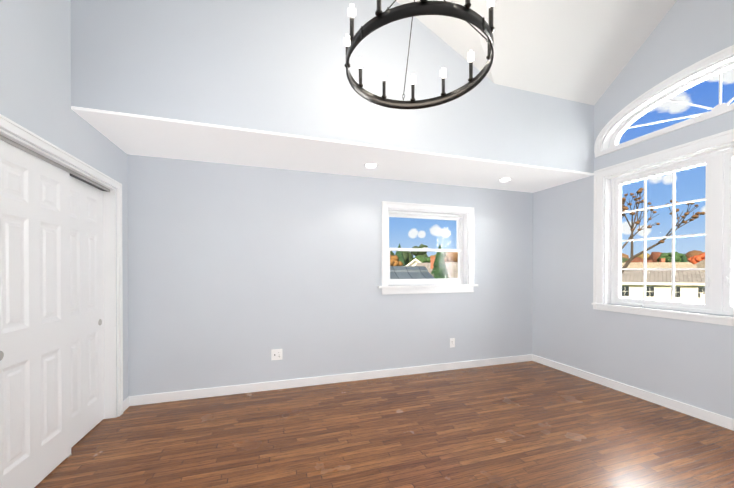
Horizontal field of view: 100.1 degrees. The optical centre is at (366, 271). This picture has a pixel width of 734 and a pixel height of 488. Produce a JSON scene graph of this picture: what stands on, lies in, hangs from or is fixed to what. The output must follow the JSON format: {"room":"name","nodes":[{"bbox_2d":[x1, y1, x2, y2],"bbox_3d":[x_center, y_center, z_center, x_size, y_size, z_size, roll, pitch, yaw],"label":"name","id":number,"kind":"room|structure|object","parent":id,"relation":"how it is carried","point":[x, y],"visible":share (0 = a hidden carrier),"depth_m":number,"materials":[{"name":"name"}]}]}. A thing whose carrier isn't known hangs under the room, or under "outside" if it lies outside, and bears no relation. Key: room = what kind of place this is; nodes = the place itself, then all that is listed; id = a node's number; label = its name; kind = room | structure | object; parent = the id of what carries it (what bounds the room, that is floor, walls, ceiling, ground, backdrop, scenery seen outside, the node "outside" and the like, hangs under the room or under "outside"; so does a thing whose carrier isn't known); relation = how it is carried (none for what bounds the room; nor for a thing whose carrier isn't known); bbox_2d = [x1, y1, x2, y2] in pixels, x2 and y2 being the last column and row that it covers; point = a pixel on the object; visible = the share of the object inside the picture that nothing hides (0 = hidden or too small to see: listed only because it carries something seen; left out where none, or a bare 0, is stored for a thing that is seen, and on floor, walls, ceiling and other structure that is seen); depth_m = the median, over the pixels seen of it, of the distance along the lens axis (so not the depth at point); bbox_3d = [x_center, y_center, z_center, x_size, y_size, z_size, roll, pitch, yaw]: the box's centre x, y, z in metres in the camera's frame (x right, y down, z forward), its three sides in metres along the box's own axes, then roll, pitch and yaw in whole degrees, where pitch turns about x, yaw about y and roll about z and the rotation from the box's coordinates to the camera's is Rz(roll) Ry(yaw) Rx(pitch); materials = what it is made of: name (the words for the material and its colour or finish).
{"room":"empty bedroom","nodes":[
{"label":"empty bedroom","id":0,"kind":"room"},
{"bbox_2d":[0,0,127,400],"bbox_3d":[-1.675,-1.319,0.727,0.125,5.520,5.070,0,0,-17],"label":"wall","id":1,"kind":"structure","parent":0,"point":[35,66],"depth_m":1.93,"materials":[{"name":"paint"}]},
{"bbox_2d":[0,135,109,457],"bbox_3d":[-2.128,0.295,2.119,0.086,2.034,1.258,0,0,-17],"label":"track","id":2,"kind":"object","parent":1,"relation":"attached to","point":[71,172],"visible":0.41,"depth_m":2.07,"materials":[{"name":"grey metal"}]},
{"bbox_2d":[0,140,70,487],"bbox_3d":[-2.026,0.301,1.859,0.036,2.005,0.695,0,0,-17],"label":"closet door","id":3,"kind":"structure","parent":2,"relation":"attached to","point":[35,379],"depth_m":1.85,"materials":[{"name":"white wood"}]},
{"bbox_2d":[70,176,103,447],"bbox_3d":[-2.247,0.298,2.418,0.036,2.005,0.611,0,0,-17],"label":"closet door","id":4,"kind":"structure","parent":2,"relation":"attached to","point":[87,303],"depth_m":2.46,"materials":[{"name":"white wood"}]},
{"bbox_2d":[0,114,122,418],"bbox_3d":[-2.100,0.259,2.128,0.151,2.107,1.404,0,0,-17],"label":"door frame","id":5,"kind":"structure","parent":1,"relation":"attached to","point":[113,266],"depth_m":2.73,"materials":[{"name":"white wood"}]},
{"bbox_2d":[123,397,128,411],"bbox_3d":[-2.282,1.260,2.899,0.014,0.095,0.163,0,0,-17],"label":"baseboard","id":6,"kind":"structure","parent":1,"relation":"attached to","point":[125,403],"depth_m":2.91,"materials":[{"name":"white wood"}]},
{"bbox_2d":[127,154,532,395],"bbox_3d":[-0.318,-1.337,3.707,6.055,5.520,0.200,0,0,-17],"label":"wall","id":7,"kind":"structure","parent":0,"point":[237,274],"depth_m":3.44,"materials":[{"name":"paint"}]},
{"bbox_2d":[271,349,281,359],"bbox_3d":[-0.995,0.919,3.396,0.118,0.118,0.013,0,0,-17],"label":"electrical outlet","id":8,"kind":"object","parent":7,"relation":"attached to","point":[276,354],"visible":1,"depth_m":3.40,"materials":[{"name":"white plastic"}]},
{"bbox_2d":[128,354,532,405],"bbox_3d":[0.048,1.255,3.726,4.955,0.095,0.014,0,0,-17],"label":"baseboard","id":9,"kind":"structure","parent":7,"relation":"attached to","point":[213,392],"depth_m":3.50,"materials":[{"name":"white wood"}]},
{"bbox_2d":[378,201,477,294],"bbox_3d":[0.787,-0.288,4.023,1.414,1.137,0.225,0,0,-17],"label":"double-hung window","id":10,"kind":"structure","parent":7,"relation":"in","point":[464,220],"depth_m":4.03,"materials":[{"name":"white"}]},
{"bbox_2d":[450,338,454,347],"bbox_3d":[1.130,0.945,4.068,0.072,0.118,0.009,0,0,-17],"label":"electrical outlet","id":11,"kind":"object","parent":7,"relation":"attached to","point":[452,342],"visible":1,"depth_m":4.06,"materials":[{"name":"white plastic"}]},
{"bbox_2d":[71,0,593,172],"bbox_3d":[0.178,-2.625,3.290,4.955,2.940,0.880,0,0,-17],"label":"wall","id":12,"kind":"structure","parent":0,"point":[277,66],"depth_m":2.61,"materials":[{"name":"paint"}]},
{"bbox_2d":[71,106,593,192],"bbox_3d":[0.178,-1.145,3.299,4.955,0.020,0.880,0,0,-17],"label":"ceiling","id":13,"kind":"structure","parent":0,"point":[136,134],"depth_m":2.98,"materials":[{"name":"paint"}]},
{"bbox_2d":[363,163,378,167],"bbox_3d":[0.042,-1.132,3.287,0.168,0.005,0.168,0,0,-17],"label":"recessed light","id":14,"kind":"object","parent":13,"relation":"in","point":[370,165],"visible":1,"depth_m":3.29,"materials":[{"name":"white"}]},
{"bbox_2d":[498,178,511,181],"bbox_3d":[1.711,-1.135,3.813,0.168,0.005,0.168,0,0,-17],"label":"recessed light","id":15,"kind":"object","parent":13,"relation":"in","point":[504,179],"visible":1,"depth_m":3.79,"materials":[{"name":"white"}]},
{"bbox_2d":[34,361,733,487],"bbox_3d":[0.413,1.377,1.401,6.055,0.120,5.070,0,0,-17],"label":"floor","id":16,"kind":"structure","parent":0,"point":[529,424],"depth_m":2.40,"materials":[{"name":"brown wood"}]},
{"bbox_2d":[396,0,494,83],"bbox_3d":[-0.019,-2.914,1.700,3.825,2.131,2.270,0,0,-17],"label":"ceiling slope","id":17,"kind":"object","parent":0,"point":[460,37],"depth_m":2.90,"materials":[{"name":"paint"}]},
{"bbox_2d":[344,0,494,108],"bbox_3d":[0.310,-1.941,1.899,0.903,1.420,0.903,0,0,-17],"label":"chandelier","id":18,"kind":"object","parent":17,"relation":"hanging from","point":[465,12],"visible":1,"depth_m":1.71,"materials":[{"name":"brown metal"}]},
{"bbox_2d":[470,0,676,104],"bbox_3d":[1.456,-2.379,2.764,3.032,1.048,1.135,0,0,-17],"label":"ceiling slope","id":19,"kind":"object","parent":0,"point":[582,51],"visible":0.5,"depth_m":2.99,"materials":[{"name":"paint"}]},
{"bbox_2d":[532,0,733,418],"bbox_3d":[3.205,-1.329,2.264,0.200,5.520,5.070,0,0,-17],"label":"wall","id":20,"kind":"structure","parent":0,"point":[688,362],"depth_m":3.22,"materials":[{"name":"paint"}]},
{"bbox_2d":[533,354,733,430],"bbox_3d":[3.106,1.264,2.241,0.014,0.095,4.656,0,0,-17],"label":"baseboard","id":21,"kind":"structure","parent":20,"relation":"attached to","point":[707,416],"depth_m":3.10,"materials":[{"name":"white wood"}]},
{"bbox_2d":[592,129,733,325],"bbox_3d":[3.032,-0.359,2.677,0.197,1.615,2.010,0,0,-17],"label":"casement window","id":22,"kind":"structure","parent":20,"relation":"in","point":[719,245],"depth_m":2.94,"materials":[{"name":"white"}]},
{"bbox_2d":[594,45,733,157],"bbox_3d":[3.036,-1.591,2.671,0.179,0.530,1.986,0,0,-17],"label":"transom","id":23,"kind":"object","parent":20,"relation":"attached to","point":[617,125],"visible":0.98,"depth_m":2.96,"materials":[{"name":"white"}]},
{"label":"outside","id":24,"kind":"structure","parent":0,"visible":0},
{"bbox_3d":[16.450,4.287,31.178,350.000,0.300,350.000,0,0,-17],"label":"ground","id":25,"kind":"structure","parent":24,"visible":0},
{"bbox_2d":[390,254,402,265],"bbox_3d":[0.358,1.344,19.773,3.802,5.729,3.664,0,0,-17],"label":"tree","id":26,"kind":"object","parent":25,"relation":"on","point":[395,261],"depth_m":19.02,"materials":[{"name":"orange plant"}]},
{"bbox_2d":[395,243,405,265],"bbox_3d":[3.232,0.695,29.793,2.974,6.900,3.033,0,0,-17],"label":"conifer","id":27,"kind":"object","parent":25,"relation":"on","point":[400,257],"depth_m":29.51,"materials":[{"name":"green plant"}]},
{"bbox_2d":[390,266,433,278],"bbox_3d":[-4.529,2.097,4.897,12.196,4.397,4.300,0,0,-17],"label":"roof","id":28,"kind":"structure","parent":25,"relation":"on","point":[402,272],"depth_m":6.41,"materials":[{"name":"grey"}]},
{"bbox_2d":[406,258,420,265],"bbox_3d":[8.070,0.992,51.967,7.960,6.040,9.960,0,0,8],"label":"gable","id":29,"kind":"structure","parent":25,"relation":"on","point":[414,262],"depth_m":47.47,"materials":[{"name":"white"}]},
{"bbox_2d":[411,255,430,262],"bbox_3d":[13.660,-0.008,75.016,6.021,7.764,5.559,0,0,-17],"label":"tree","id":30,"kind":"object","parent":25,"relation":"on","point":[424,259],"depth_m":73.50,"materials":[{"name":"green plant"}]},
{"bbox_2d":[389,244,457,265],"bbox_3d":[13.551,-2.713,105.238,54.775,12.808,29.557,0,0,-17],"label":"tree","id":31,"kind":"object","parent":25,"relation":"on","point":[408,255],"depth_m":100.32,"materials":[{"name":"plant"}]},
{"bbox_2d":[415,256,457,277],"bbox_3d":[11.203,0.966,43.026,9.960,6.200,7.360,0,0,43],"label":"house","id":32,"kind":"structure","parent":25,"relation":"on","point":[449,268],"depth_m":42.10,"materials":[{"name":"beige"}]},
{"bbox_2d":[431,245,448,278],"bbox_3d":[6.609,0.807,27.944,3.041,6.700,3.330,0,0,-17],"label":"conifer","id":33,"kind":"object","parent":25,"relation":"on","point":[439,259],"depth_m":27.48,"materials":[{"name":"green plant"}]},
{"bbox_2d":[621,258,696,267],"bbox_3d":[60.468,0.583,64.991,12.960,6.700,9.960,0,0,13],"label":"roof","id":34,"kind":"structure","parent":25,"relation":"on","point":[660,263],"depth_m":63.81,"materials":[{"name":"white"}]},
{"bbox_2d":[621,270,704,302],"bbox_3d":[36.786,1.874,42.531,13.960,4.390,8.960,0,0,18],"label":"house","id":35,"kind":"structure","parent":25,"relation":"on","point":[690,294],"depth_m":38.60,"materials":[{"name":"white"}]},
{"bbox_2d":[621,188,704,274],"bbox_3d":[11.923,-0.029,15.066,5.061,8.533,6.602,0,0,-17],"label":"bare tree","id":36,"kind":"object","parent":25,"relation":"on","point":[638,221],"depth_m":13.97,"materials":[{"name":"brown plant"}]},
{"bbox_2d":[621,250,704,262],"bbox_3d":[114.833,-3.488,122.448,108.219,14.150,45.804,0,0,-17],"label":"tree","id":37,"kind":"object","parent":25,"relation":"on","point":[653,256],"depth_m":107.47,"materials":[{"name":"plant"}]},
{"bbox_2d":[657,252,682,261],"bbox_3d":[99.014,-1.343,99.972,7.015,10.145,7.300,0,0,-17],"label":"tree","id":38,"kind":"object","parent":25,"relation":"on","point":[668,256],"depth_m":98.36,"materials":[{"name":"green plant"}]},
{"bbox_2d":[681,254,687,261],"bbox_3d":[79.722,-0.391,77.313,4.052,8.500,4.059,0,0,-17],"label":"conifer","id":39,"kind":"object","parent":25,"relation":"on","point":[683,259],"depth_m":77.10,"materials":[{"name":"green plant"}]},
{"bbox_2d":[687,253,704,263],"bbox_3d":[90.890,-0.549,83.379,6.534,8.760,6.522,0,0,-17],"label":"tree","id":40,"kind":"object","parent":25,"relation":"on","point":[697,258],"depth_m":82.80,"materials":[{"name":"orange plant"}]},
{"bbox_2d":[694,260,704,272],"bbox_3d":[67.607,0.811,57.130,9.460,6.340,11.960,0,0,13],"label":"house","id":41,"kind":"structure","parent":25,"relation":"on","point":[701,264],"depth_m":61.47,"materials":[{"name":"white"}]},
{"bbox_2d":[700,293,704,303],"bbox_3d":[36.657,3.133,31.034,7.333,2.010,0.182,0,0,-9],"label":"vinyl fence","id":42,"kind":"object","parent":25,"relation":"on","point":[702,298],"depth_m":30.48,"materials":[{"name":"white plastic"}]}
]}

